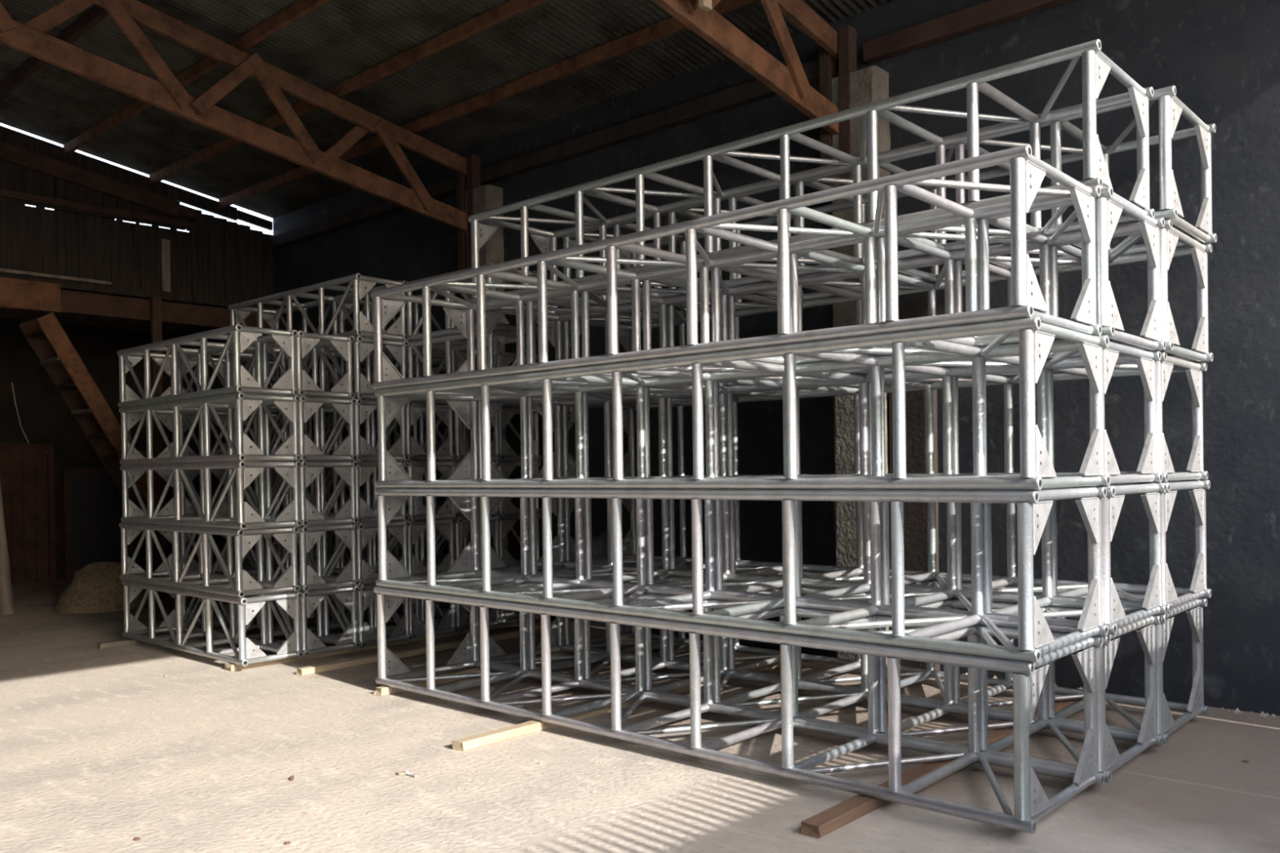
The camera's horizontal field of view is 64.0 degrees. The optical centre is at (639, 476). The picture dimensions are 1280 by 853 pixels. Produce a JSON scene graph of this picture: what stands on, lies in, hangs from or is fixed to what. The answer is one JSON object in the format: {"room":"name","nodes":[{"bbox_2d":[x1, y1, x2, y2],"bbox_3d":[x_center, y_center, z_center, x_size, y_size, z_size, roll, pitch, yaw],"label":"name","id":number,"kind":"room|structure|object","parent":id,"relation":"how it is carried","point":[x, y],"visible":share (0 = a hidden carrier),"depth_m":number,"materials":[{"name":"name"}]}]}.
{"room":"warehouse","nodes":[
{"label":"warehouse","id":0,"kind":"room"},
{"bbox_2d":[0,317,171,581],"bbox_3d":[-12.629,-0.336,11.729,0.250,4.200,14.250,0,0,42],"label":"wall","id":1,"kind":"structure","parent":0,"point":[45,417],"depth_m":15.69,"materials":[{"name":"brown wood"}]},
{"bbox_2d":[11,382,29,443],"bbox_3d":[-9.172,-0.890,15.326,0.016,1.027,0.412,0,0,42],"label":"cable","id":2,"kind":"object","parent":1,"relation":"attached to","point":[11,383],"visible":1,"depth_m":15.23,"materials":[{"name":"metal"}]},
{"bbox_2d":[0,443,56,585],"bbox_3d":[-9.259,0.549,15.210,0.070,2.100,1.010,0,0,42],"label":"door","id":3,"kind":"structure","parent":1,"relation":"in","point":[27,472],"depth_m":15.33,"materials":[{"name":"brown wood"}]},
{"bbox_2d":[62,468,133,580],"bbox_3d":[-8.493,0.724,16.064,0.060,1.720,1.000,0,0,42],"label":"door","id":4,"kind":"structure","parent":1,"relation":"in","point":[92,504],"depth_m":15.95,"materials":[{"name":"paint"}]},
{"bbox_2d":[0,288,227,333],"bbox_3d":[-11.301,-2.345,10.493,3.400,0.100,14.250,0,0,42],"label":"trim","id":5,"kind":"structure","parent":1,"relation":"attached to","point":[5,313],"depth_m":15.36,"materials":[{"name":"brown wood"}]},
{"bbox_2d":[0,160,275,310],"bbox_3d":[-9.991,-3.304,9.288,0.030,2.098,14.246,0,0,42],"label":"wall","id":6,"kind":"structure","parent":0,"point":[33,239],"depth_m":13.03,"materials":[{"name":"brown wood"}]},
{"bbox_2d":[0,268,111,285],"bbox_3d":[-8.128,-2.401,11.229,0.060,0.040,4.400,0,0,42],"label":"rail","id":7,"kind":"object","parent":6,"relation":"attached to","point":[2,270],"visible":1,"depth_m":12.36,"materials":[{"name":"brown wood"}]},
{"bbox_2d":[0,141,180,217],"bbox_3d":[-8.031,-3.936,11.370,0.068,1.096,5.780,0,0,42],"label":"roof beam","id":8,"kind":"structure","parent":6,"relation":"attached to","point":[11,153],"depth_m":12.64,"materials":[{"name":"brown wood"}]},
{"bbox_2d":[0,125,175,199],"bbox_3d":[-8.093,-4.145,11.402,0.060,1.086,5.750,0,0,42],"label":"board","id":9,"kind":"object","parent":8,"relation":"attached to","point":[7,135],"visible":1,"depth_m":12.70,"materials":[{"name":"brown wood"}]},
{"bbox_2d":[0,188,195,229],"bbox_3d":[-7.792,-3.323,11.650,0.055,0.090,5.500,0,0,42],"label":"rail","id":10,"kind":"object","parent":6,"relation":"attached to","point":[7,193],"visible":1,"depth_m":12.73,"materials":[{"name":"brown wood"}]},
{"bbox_2d":[23,177,225,306],"bbox_3d":[-10.012,-3.295,9.310,0.030,2.080,14.250,0,0,42],"label":"trim","id":11,"kind":"structure","parent":6,"relation":"attached to","point":[55,209],"depth_m":12.90,"materials":[{"name":"brown wood"}]},
{"bbox_2d":[160,238,170,292],"bbox_3d":[-6.210,-2.769,13.405,0.030,0.680,0.110,0,0,42],"label":"plank","id":12,"kind":"object","parent":6,"relation":"attached to","point":[165,243],"visible":1,"depth_m":13.39,"materials":[{"name":"brown wood"}]},
{"bbox_2d":[60,289,274,328],"bbox_3d":[-7.448,-2.140,12.129,0.120,0.270,6.640,0,0,42],"label":"beam","id":13,"kind":"structure","parent":6,"relation":"attached to","point":[77,303],"depth_m":13.18,"materials":[{"name":"brown wood"}]},
{"bbox_2d":[0,276,61,313],"bbox_3d":[-8.321,-2.142,11.010,0.075,0.350,3.810,0,0,42],"label":"beam","id":14,"kind":"structure","parent":13,"relation":"attached to","point":[15,293],"depth_m":12.15,"materials":[{"name":"brown wood"}]},
{"bbox_2d":[180,204,196,219],"bbox_3d":[-6.010,-3.520,13.602,0.068,0.152,0.210,0,0,42],"label":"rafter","id":15,"kind":"object","parent":6,"relation":"attached to","point":[186,211],"visible":1,"depth_m":13.58,"materials":[{"name":"brown wood"}]},
{"bbox_2d":[175,186,237,221],"bbox_3d":[-5.870,-3.692,13.856,0.060,0.295,0.840,0,0,42],"label":"board","id":16,"kind":"object","parent":6,"relation":"attached to","point":[185,197],"visible":1,"depth_m":13.81,"materials":[{"name":"brown wood"}]},
{"bbox_2d":[237,209,272,231],"bbox_3d":[-5.409,-3.600,14.365,0.060,0.194,0.510,0,0,42],"label":"board","id":17,"kind":"object","parent":6,"relation":"attached to","point":[243,216],"visible":1,"depth_m":14.34,"materials":[{"name":"black wood"}]},
{"bbox_2d":[0,0,894,218],"bbox_3d":[-4.501,-4.181,4.244,15.010,1.157,14.550,0,0,42],"label":"ceiling","id":18,"kind":"structure","parent":0,"point":[338,41],"depth_m":9.95,"materials":[{"name":"wood"}]},
{"bbox_2d":[0,4,109,99],"bbox_3d":[-2.252,-4.183,6.828,14.720,0.120,0.055,0,0,42],"label":"purlin","id":19,"kind":"object","parent":18,"relation":"attached to","point":[95,15],"visible":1,"depth_m":9.68,"materials":[{"name":"brown wood"}]},
{"bbox_2d":[63,0,330,155],"bbox_3d":[-1.566,-4.039,7.585,14.720,0.120,0.055,0,0,42],"label":"purlin","id":20,"kind":"object","parent":18,"relation":"attached to","point":[301,8],"visible":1,"depth_m":9.94,"materials":[{"name":"brown wood"}]},
{"bbox_2d":[149,0,549,184],"bbox_3d":[-0.880,-3.894,8.343,14.720,0.120,0.055,0,0,42],"label":"purlin","id":21,"kind":"object","parent":18,"relation":"attached to","point":[510,9],"visible":1,"depth_m":9.66,"materials":[{"name":"brown wood"}]},
{"bbox_2d":[218,0,759,208],"bbox_3d":[-0.261,-3.764,9.026,14.720,0.120,0.055,0,0,42],"label":"purlin","id":22,"kind":"object","parent":18,"relation":"attached to","point":[668,27],"visible":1,"depth_m":9.83,"materials":[{"name":"brown wood"}]},
{"bbox_2d":[0,575,1279,852],"bbox_3d":[-5.706,1.614,5.504,18.550,0.001,14.450,0,0,42],"label":"floor","id":23,"kind":"structure","parent":0,"point":[100,750],"depth_m":5.36,"materials":[{"name":"concrete"}]},
{"bbox_2d":[0,480,15,614],"bbox_3d":[-7.464,-0.172,11.812,0.148,3.549,0.392,0,0,42],"label":"leaning pole","id":24,"kind":"object","parent":23,"relation":"on","point":[6,599],"visible":1,"depth_m":11.84,"materials":[{"name":"brown wood"}]},
{"bbox_2d":[55,561,148,613],"bbox_3d":[-6.438,1.300,12.320,0.893,0.561,1.047,0,0,42],"label":"pile","id":25,"kind":"object","parent":23,"relation":"on","point":[96,587],"visible":0.74,"depth_m":12.01,"materials":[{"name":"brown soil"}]},
{"bbox_2d":[17,312,198,569],"bbox_3d":[-6.733,-0.202,13.290,0.690,3.603,2.153,0,0,42],"label":"stairs","id":26,"kind":"structure","parent":23,"relation":"on","point":[45,335],"depth_m":12.89,"materials":[{"name":"brown wood"}]},
{"bbox_2d":[109,450,155,453],"bbox_3d":[-6.428,-0.319,12.965,0.150,0.030,0.500,0,0,42],"label":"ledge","id":27,"kind":"object","parent":26,"relation":"attached to","point":[110,451],"visible":0.58,"depth_m":12.82,"materials":[{"name":"brown wood"}]},
{"bbox_2d":[127,430,132,444],"bbox_3d":[-6.453,-0.461,12.931,0.072,0.255,0.072,0,0,42],"label":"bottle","id":28,"kind":"object","parent":27,"relation":"on","point":[129,437],"visible":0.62,"depth_m":12.91,"materials":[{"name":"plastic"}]},
{"bbox_2d":[133,836,140,840],"bbox_3d":[-2.182,1.569,4.442,0.026,0.011,0.031,-1,0,-29],"label":"chip","id":29,"kind":"object","parent":23,"relation":"on","point":[135,838],"visible":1,"depth_m":4.43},
{"bbox_2d":[150,296,166,598],"bbox_3d":[-6.234,-0.378,13.247,0.080,3.900,0.120,0,0,42],"label":"timber post","id":30,"kind":"object","parent":23,"relation":"on","point":[156,322],"visible":0.58,"depth_m":13.21,"materials":[{"name":"brown wood"}]},
{"bbox_2d":[96,603,414,649],"bbox_3d":[-3.807,1.531,10.698,0.093,0.052,3.496,0,0,42],"label":"batten","id":31,"kind":"object","parent":23,"relation":"on","point":[129,642],"visible":0.16,"depth_m":9.55,"materials":[{"name":"brown wood"}]},
{"bbox_2d":[288,775,293,781],"bbox_3d":[-1.802,1.556,5.298,0.023,0.018,0.065,-1,0,-9],"label":"chip","id":32,"kind":"object","parent":23,"relation":"on","point":[291,778],"visible":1,"depth_m":5.28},
{"bbox_2d":[224,622,519,671],"bbox_3d":[-2.250,1.518,9.468,0.124,0.052,3.233,0,0,42],"label":"batten","id":33,"kind":"object","parent":23,"relation":"on","point":[231,667],"visible":0.4,"depth_m":8.97,"materials":[{"name":"beige wood"}]},
{"bbox_2d":[121,578,303,666],"bbox_3d":[-3.870,1.242,9.139,2.374,0.546,0.541,0,0,42],"label":"truss","id":34,"kind":"object","parent":33,"relation":"on","point":[244,654],"visible":0.81,"depth_m":8.80,"materials":[{"name":"metal"}]},
{"bbox_2d":[118,522,300,597],"bbox_3d":[-3.906,0.696,9.162,2.374,0.546,0.541,0,0,42],"label":"truss","id":35,"kind":"object","parent":34,"relation":"on","point":[242,584],"visible":0.91,"depth_m":8.85,"materials":[{"name":"metal"}]},
{"bbox_2d":[120,461,302,529],"bbox_3d":[-3.877,0.150,9.126,2.374,0.546,0.541,0,0,42],"label":"truss","id":36,"kind":"object","parent":35,"relation":"on","point":[288,471],"visible":1,"depth_m":8.83,"materials":[{"name":"metal"}]},
{"bbox_2d":[119,392,301,465],"bbox_3d":[-3.885,-0.397,9.123,2.374,0.546,0.541,0,0,42],"label":"truss","id":37,"kind":"object","parent":36,"relation":"on","point":[171,411],"visible":0.99,"depth_m":8.82,"materials":[{"name":"metal"}]},
{"bbox_2d":[116,324,298,407],"bbox_3d":[-3.911,-0.942,9.137,2.374,0.546,0.541,0,0,42],"label":"truss","id":38,"kind":"object","parent":37,"relation":"on","point":[242,336],"visible":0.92,"depth_m":8.81,"materials":[{"name":"metal"}]},
{"bbox_2d":[182,573,359,656],"bbox_3d":[-3.507,1.234,9.541,2.374,0.546,0.541,0,0,42],"label":"truss","id":39,"kind":"object","parent":33,"relation":"on","point":[316,596],"visible":0.58,"depth_m":8.93,"materials":[{"name":"metal"}]},
{"bbox_2d":[180,523,359,591],"bbox_3d":[-3.509,0.689,9.533,2.374,0.546,0.541,0,0,42],"label":"truss","id":40,"kind":"object","parent":39,"relation":"on","point":[308,579],"visible":0.48,"depth_m":8.93,"materials":[{"name":"metal"}]},
{"bbox_2d":[181,461,359,526],"bbox_3d":[-3.515,0.142,9.529,2.374,0.546,0.541,0,0,42],"label":"truss","id":41,"kind":"object","parent":40,"relation":"on","point":[309,514],"visible":0.62,"depth_m":8.93,"materials":[{"name":"metal"}]},
{"bbox_2d":[179,395,357,461],"bbox_3d":[-3.528,-0.404,9.531,2.374,0.546,0.541,0,0,42],"label":"truss","id":42,"kind":"object","parent":41,"relation":"on","point":[344,407],"visible":0.58,"depth_m":8.93,"materials":[{"name":"metal"}]},
{"bbox_2d":[177,330,355,398],"bbox_3d":[-3.550,-0.950,9.542,2.374,0.546,0.541,0,0,42],"label":"truss","id":43,"kind":"object","parent":42,"relation":"on","point":[310,343],"visible":0.5,"depth_m":8.94,"materials":[{"name":"metal"}]},
{"bbox_2d":[244,570,413,648],"bbox_3d":[-3.136,1.227,9.937,2.374,0.546,0.541,0,0,42],"label":"truss","id":44,"kind":"object","parent":33,"relation":"on","point":[366,634],"visible":0.38,"depth_m":9.31,"materials":[{"name":"metal"}]},
{"bbox_2d":[233,520,411,585],"bbox_3d":[-3.153,0.681,9.942,2.374,0.546,0.541,0,0,42],"label":"truss","id":45,"kind":"object","parent":44,"relation":"on","point":[366,573],"visible":0.45,"depth_m":9.33,"materials":[{"name":"metal"}]},
{"bbox_2d":[243,461,408,523],"bbox_3d":[-3.176,0.135,9.953,2.374,0.546,0.541,0,0,42],"label":"truss","id":46,"kind":"object","parent":45,"relation":"on","point":[364,513],"visible":0.39,"depth_m":9.33,"materials":[{"name":"metal"}]},
{"bbox_2d":[242,398,408,461],"bbox_3d":[-3.171,-0.411,9.939,2.374,0.546,0.541,0,0,42],"label":"truss","id":47,"kind":"object","parent":46,"relation":"on","point":[366,407],"visible":0.38,"depth_m":9.32,"materials":[{"name":"metal"}]},
{"bbox_2d":[240,336,409,399],"bbox_3d":[-3.163,-0.957,9.922,2.374,0.546,0.541,0,0,42],"label":"truss","id":48,"kind":"object","parent":47,"relation":"on","point":[362,348],"visible":0.4,"depth_m":9.28,"materials":[{"name":"metal"}]},
{"bbox_2d":[227,273,408,360],"bbox_3d":[-3.170,-1.503,9.919,2.374,0.546,0.541,0,0,42],"label":"truss","id":49,"kind":"object","parent":48,"relation":"on","point":[358,282],"visible":0.66,"depth_m":9.57,"materials":[{"name":"metal"}]},
{"bbox_2d":[311,589,458,639],"bbox_3d":[-2.795,1.220,10.358,2.374,0.546,0.541,0,0,42],"label":"truss","id":50,"kind":"object","parent":33,"relation":"on","point":[447,624],"visible":0.22,"depth_m":9.73,"materials":[{"name":"metal"}]},
{"bbox_2d":[282,517,457,576],"bbox_3d":[-2.802,0.674,10.355,2.374,0.546,0.541,0,0,42],"label":"truss","id":51,"kind":"object","parent":50,"relation":"on","point":[415,568],"visible":0.34,"depth_m":9.71,"materials":[{"name":"metal"}]},
{"bbox_2d":[281,460,458,520],"bbox_3d":[-2.784,0.128,10.329,2.374,0.546,0.541,0,0,42],"label":"truss","id":52,"kind":"object","parent":51,"relation":"on","point":[416,510],"visible":0.29,"depth_m":9.66,"materials":[{"name":"metal"}]},
{"bbox_2d":[280,400,456,461],"bbox_3d":[-2.814,-0.418,10.346,2.374,0.546,0.541,0,0,42],"label":"truss","id":53,"kind":"object","parent":52,"relation":"on","point":[414,411],"visible":0.39,"depth_m":9.70,"materials":[{"name":"metal"}]},
{"bbox_2d":[338,328,537,404],"bbox_3d":[-1.937,-0.970,9.544,2.374,0.546,0.541,0,0,42],"label":"truss","id":54,"kind":"object","parent":53,"relation":"on","point":[501,338],"visible":0.27,"depth_m":9.24,"materials":[{"name":"metal"}]},
{"bbox_2d":[338,262,537,355],"bbox_3d":[-1.944,-1.516,9.540,2.374,0.546,0.541,0,0,42],"label":"truss","id":55,"kind":"object","parent":54,"relation":"on","point":[451,329],"visible":0.23,"depth_m":9.27,"materials":[{"name":"metal"}]},
{"bbox_2d":[328,577,502,631],"bbox_3d":[-2.426,1.213,10.756,2.374,0.546,0.541,0,0,42],"label":"truss","id":56,"kind":"object","parent":33,"relation":"on","point":[462,618],"visible":0.17,"depth_m":10.13,"materials":[{"name":"metal"}]},
{"bbox_2d":[327,515,502,572],"bbox_3d":[-2.426,0.667,10.746,2.374,0.546,0.541,0,0,42],"label":"truss","id":57,"kind":"object","parent":56,"relation":"on","point":[463,522],"visible":0.27,"depth_m":10.14,"materials":[{"name":"metal"}]},
{"bbox_2d":[327,460,501,517],"bbox_3d":[-2.444,0.121,10.752,2.374,0.546,0.541,0,0,42],"label":"truss","id":58,"kind":"object","parent":57,"relation":"on","point":[496,512],"visible":0.2,"depth_m":10.31,"materials":[{"name":"metal"}]},
{"bbox_2d":[326,407,502,461],"bbox_3d":[-2.428,-0.425,10.728,2.374,0.546,0.541,0,0,42],"label":"truss","id":59,"kind":"object","parent":58,"relation":"on","point":[460,445],"visible":0.23,"depth_m":10.12,"materials":[{"name":"metal"}]},
{"bbox_2d":[325,349,498,392],"bbox_3d":[-2.455,-0.971,10.743,2.374,0.546,0.541,0,0,42],"label":"truss","id":60,"kind":"object","parent":59,"relation":"on","point":[438,357],"visible":0.22,"depth_m":10.70,"materials":[{"name":"metal"}]},
{"bbox_2d":[402,558,542,625],"bbox_3d":[-2.059,1.206,11.155,2.374,0.546,0.541,0,0,42],"label":"truss","id":61,"kind":"object","parent":33,"relation":"on","point":[511,616],"visible":0.12,"depth_m":10.31,"materials":[{"name":"metal"}]},
{"bbox_2d":[377,513,542,567],"bbox_3d":[-2.071,0.660,11.156,2.374,0.546,0.541,0,0,42],"label":"truss","id":62,"kind":"object","parent":61,"relation":"on","point":[508,520],"visible":0.28,"depth_m":10.43,"materials":[{"name":"metal"}]},
{"bbox_2d":[370,460,542,515],"bbox_3d":[-2.077,0.114,11.151,2.374,0.546,0.541,0,0,42],"label":"truss","id":63,"kind":"object","parent":62,"relation":"on","point":[505,506],"visible":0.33,"depth_m":10.31,"materials":[{"name":"metal"}]},
{"bbox_2d":[375,405,542,461],"bbox_3d":[-2.075,-0.432,11.140,2.374,0.546,0.541,0,0,42],"label":"truss","id":64,"kind":"object","parent":63,"relation":"on","point":[509,455],"visible":0.26,"depth_m":10.51,"materials":[{"name":"metal"}]},
{"bbox_2d":[371,351,538,407],"bbox_3d":[-2.098,-0.978,11.151,2.374,0.546,0.541,0,0,42],"label":"truss","id":65,"kind":"object","parent":64,"relation":"on","point":[503,359],"visible":0.14,"depth_m":10.31,"materials":[{"name":"metal"}]},
{"bbox_2d":[397,769,416,777],"bbox_3d":[-1.216,1.546,5.331,0.128,0.024,0.047,0,0,42],"label":"bolt","id":66,"kind":"object","parent":23,"relation":"on","point":[401,772],"visible":1,"depth_m":5.34,"materials":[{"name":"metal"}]},
{"bbox_2d":[397,770,404,774],"bbox_3d":[-1.247,1.549,5.359,0.046,0.008,0.046,0,0,42],"label":"washer","id":67,"kind":"object","parent":66,"relation":"in","point":[402,772],"depth_m":5.35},
{"bbox_2d":[295,622,573,675],"bbox_3d":[-1.689,1.512,9.204,0.088,0.052,3.071,0,0,40],"label":"batten","id":68,"kind":"object","parent":23,"relation":"on","point":[321,668],"visible":0.57,"depth_m":8.68,"materials":[{"name":"beige wood"}]},
{"bbox_2d":[465,184,507,616],"bbox_3d":[-1.697,-0.819,11.291,0.412,4.690,0.226,0,0,42],"label":"concrete column","id":69,"kind":"structure","parent":23,"relation":"on","point":[487,197],"depth_m":11.15,"materials":[{"name":"grey concrete"}]},
{"bbox_2d":[0,0,480,270],"bbox_3d":[-4.190,-3.395,8.823,0.270,2.435,7.172,0,0,42],"label":"roof truss","id":70,"kind":"object","parent":69,"relation":"on","point":[30,38],"visible":0.89,"depth_m":9.37,"materials":[{"name":"brown wood"}]},
{"bbox_2d":[373,638,635,696],"bbox_3d":[-0.966,1.509,8.264,0.077,0.052,2.696,0,0,42],"label":"batten","id":71,"kind":"object","parent":23,"relation":"on","point":[384,690],"visible":0.29,"depth_m":7.73,"materials":[{"name":"beige wood"}]},
{"bbox_2d":[563,563,1208,743],"bbox_3d":[1.379,1.102,7.462,4.752,0.710,0.906,0,0,42],"label":"truss","id":72,"kind":"object","parent":71,"relation":"on","point":[1166,725],"visible":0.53,"depth_m":6.71,"materials":[{"name":"metal"}]},
{"bbox_2d":[564,480,1211,613],"bbox_3d":[1.386,0.392,7.444,4.752,0.710,0.906,0,0,42],"label":"truss","id":73,"kind":"object","parent":72,"relation":"on","point":[1198,588],"visible":0.46,"depth_m":7.02,"materials":[{"name":"metal"}]},
{"bbox_2d":[561,351,1208,482],"bbox_3d":[1.368,-0.318,7.447,4.752,0.710,0.906,0,0,42],"label":"truss","id":74,"kind":"object","parent":73,"relation":"on","point":[1167,366],"visible":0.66,"depth_m":6.97,"materials":[{"name":"metal"}]},
{"bbox_2d":[562,218,1213,404],"bbox_3d":[1.384,-1.028,7.420,4.752,0.710,0.906,0,0,42],"label":"truss","id":75,"kind":"object","parent":74,"relation":"on","point":[1170,236],"visible":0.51,"depth_m":6.54,"materials":[{"name":"metal"}]},
{"bbox_2d":[560,85,1217,324],"bbox_3d":[1.394,-1.738,7.399,4.752,0.710,0.906,0,0,42],"label":"truss","id":76,"kind":"object","parent":75,"relation":"on","point":[1171,108],"visible":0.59,"depth_m":6.38,"materials":[{"name":"metal"}]},
{"bbox_2d":[451,662,780,751],"bbox_3d":[0.076,1.503,7.030,0.089,0.052,3.328,0,0,42],"label":"batten","id":77,"kind":"object","parent":23,"relation":"on","point":[493,736],"visible":0.38,"depth_m":6.12,"materials":[{"name":"beige wood"}]},
{"bbox_2d":[373,576,1104,833],"bbox_3d":[0.144,1.127,6.133,4.752,0.710,0.906,0,0,42],"label":"truss","id":78,"kind":"object","parent":77,"relation":"on","point":[1032,804],"visible":0.8,"depth_m":5.41,"materials":[{"name":"metal"}]},
{"bbox_2d":[374,485,1108,662],"bbox_3d":[0.154,0.416,6.111,4.752,0.710,0.906,0,0,42],"label":"truss","id":79,"kind":"object","parent":78,"relation":"on","point":[1036,639],"visible":0.96,"depth_m":5.39,"materials":[{"name":"metal"}]},
{"bbox_2d":[373,316,1110,489],"bbox_3d":[0.156,-0.293,6.096,4.752,0.710,0.906,0,0,42],"label":"truss","id":80,"kind":"object","parent":79,"relation":"on","point":[1036,338],"visible":1,"depth_m":5.37,"materials":[{"name":"metal"}]},
{"bbox_2d":[370,144,1102,390],"bbox_3d":[0.125,-1.003,6.112,4.752,0.710,0.906,0,0,42],"label":"truss","id":81,"kind":"object","parent":80,"relation":"on","point":[1028,172],"visible":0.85,"depth_m":5.39,"materials":[{"name":"metal"}]},
{"bbox_2d":[830,65,891,664],"bbox_3d":[1.766,-0.845,8.158,0.432,4.690,0.226,0,0,42],"label":"concrete column","id":82,"kind":"structure","parent":23,"relation":"on","point":[868,85],"depth_m":8.11,"materials":[{"name":"grey concrete"}]},
{"bbox_2d":[651,0,856,186],"bbox_3d":[-0.508,-3.422,5.494,0.798,2.435,7.172,0,0,42],"label":"roof truss","id":83,"kind":"object","parent":82,"relation":"on","point":[790,82],"visible":0.78,"depth_m":7.63,"materials":[{"name":"brown wood"}]},
{"bbox_2d":[888,298,939,671],"bbox_3d":[2.122,0.072,7.936,0.365,2.850,0.097,0,0,42],"label":"timber post","id":84,"kind":"object","parent":23,"relation":"on","point":[915,513],"visible":0.23,"depth_m":7.87,"materials":[{"name":"brown wood"}]},
{"bbox_2d":[800,698,1082,838],"bbox_3d":[1.796,1.490,5.563,0.102,0.052,3.198,0,0,42],"label":"batten","id":85,"kind":"object","parent":23,"relation":"on","point":[835,817],"visible":0.41,"depth_m":4.64,"materials":[{"name":"brown wood"}]},
{"bbox_2d":[477,567,1163,782],"bbox_3d":[0.763,1.115,6.797,4.752,0.710,0.906,0,0,42],"label":"truss","id":86,"kind":"object","parent":85,"relation":"on","point":[1108,756],"visible":0.47,"depth_m":6.21,"materials":[{"name":"metal"}]},
{"bbox_2d":[478,482,1167,635],"bbox_3d":[0.776,0.404,6.772,4.752,0.710,0.906,0,0,42],"label":"truss","id":87,"kind":"object","parent":86,"relation":"on","point":[1113,611],"visible":0.5,"depth_m":6.25,"materials":[{"name":"metal"}]},
{"bbox_2d":[478,338,1162,484],"bbox_3d":[0.752,-0.305,6.781,4.752,0.710,0.906,0,0,42],"label":"truss","id":88,"kind":"object","parent":87,"relation":"on","point":[1114,353],"visible":0.61,"depth_m":6.44,"materials":[{"name":"metal"}]},
{"bbox_2d":[474,186,1165,395],"bbox_3d":[0.760,-1.016,6.761,4.752,0.710,0.906,0,0,42],"label":"truss","id":89,"kind":"object","parent":88,"relation":"on","point":[1108,208],"visible":0.52,"depth_m":6.04,"materials":[{"name":"metal"}]},
{"bbox_2d":[468,39,1155,315],"bbox_3d":[0.716,-1.725,6.789,4.752,0.710,0.906,0,0,42],"label":"truss","id":90,"kind":"object","parent":89,"relation":"on","point":[1096,66],"visible":0.77,"depth_m":6.12,"materials":[{"name":"metal"}]},
{"bbox_2d":[963,672,1275,716],"bbox_3d":[3.986,1.467,6.231,4.334,0.033,0.169,0,0,42],"label":"baseboard","id":91,"kind":"structure","parent":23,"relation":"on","point":[1237,711],"depth_m":6.44,"materials":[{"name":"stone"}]},
{"bbox_2d":[168,0,1279,715],"bbox_3d":[-0.890,-1.232,10.874,18.520,5.700,0.250,0,0,42],"label":"wall","id":92,"kind":"structure","parent":0,"point":[1221,58],"depth_m":7.20,"materials":[{"name":"paint"}]},
{"bbox_2d":[270,58,819,248],"bbox_3d":[-1.810,-3.329,11.417,9.050,0.150,0.117,0,0,42],"label":"roof beam","id":93,"kind":"structure","parent":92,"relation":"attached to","point":[751,91],"depth_m":10.23,"materials":[{"name":"brown wood"}]},
{"bbox_2d":[862,0,1075,63],"bbox_3d":[3.734,-3.389,6.403,5.200,0.150,0.117,0,0,42],"label":"roof beam","id":94,"kind":"structure","parent":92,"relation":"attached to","point":[990,13],"depth_m":7.62,"materials":[{"name":"brown wood"}]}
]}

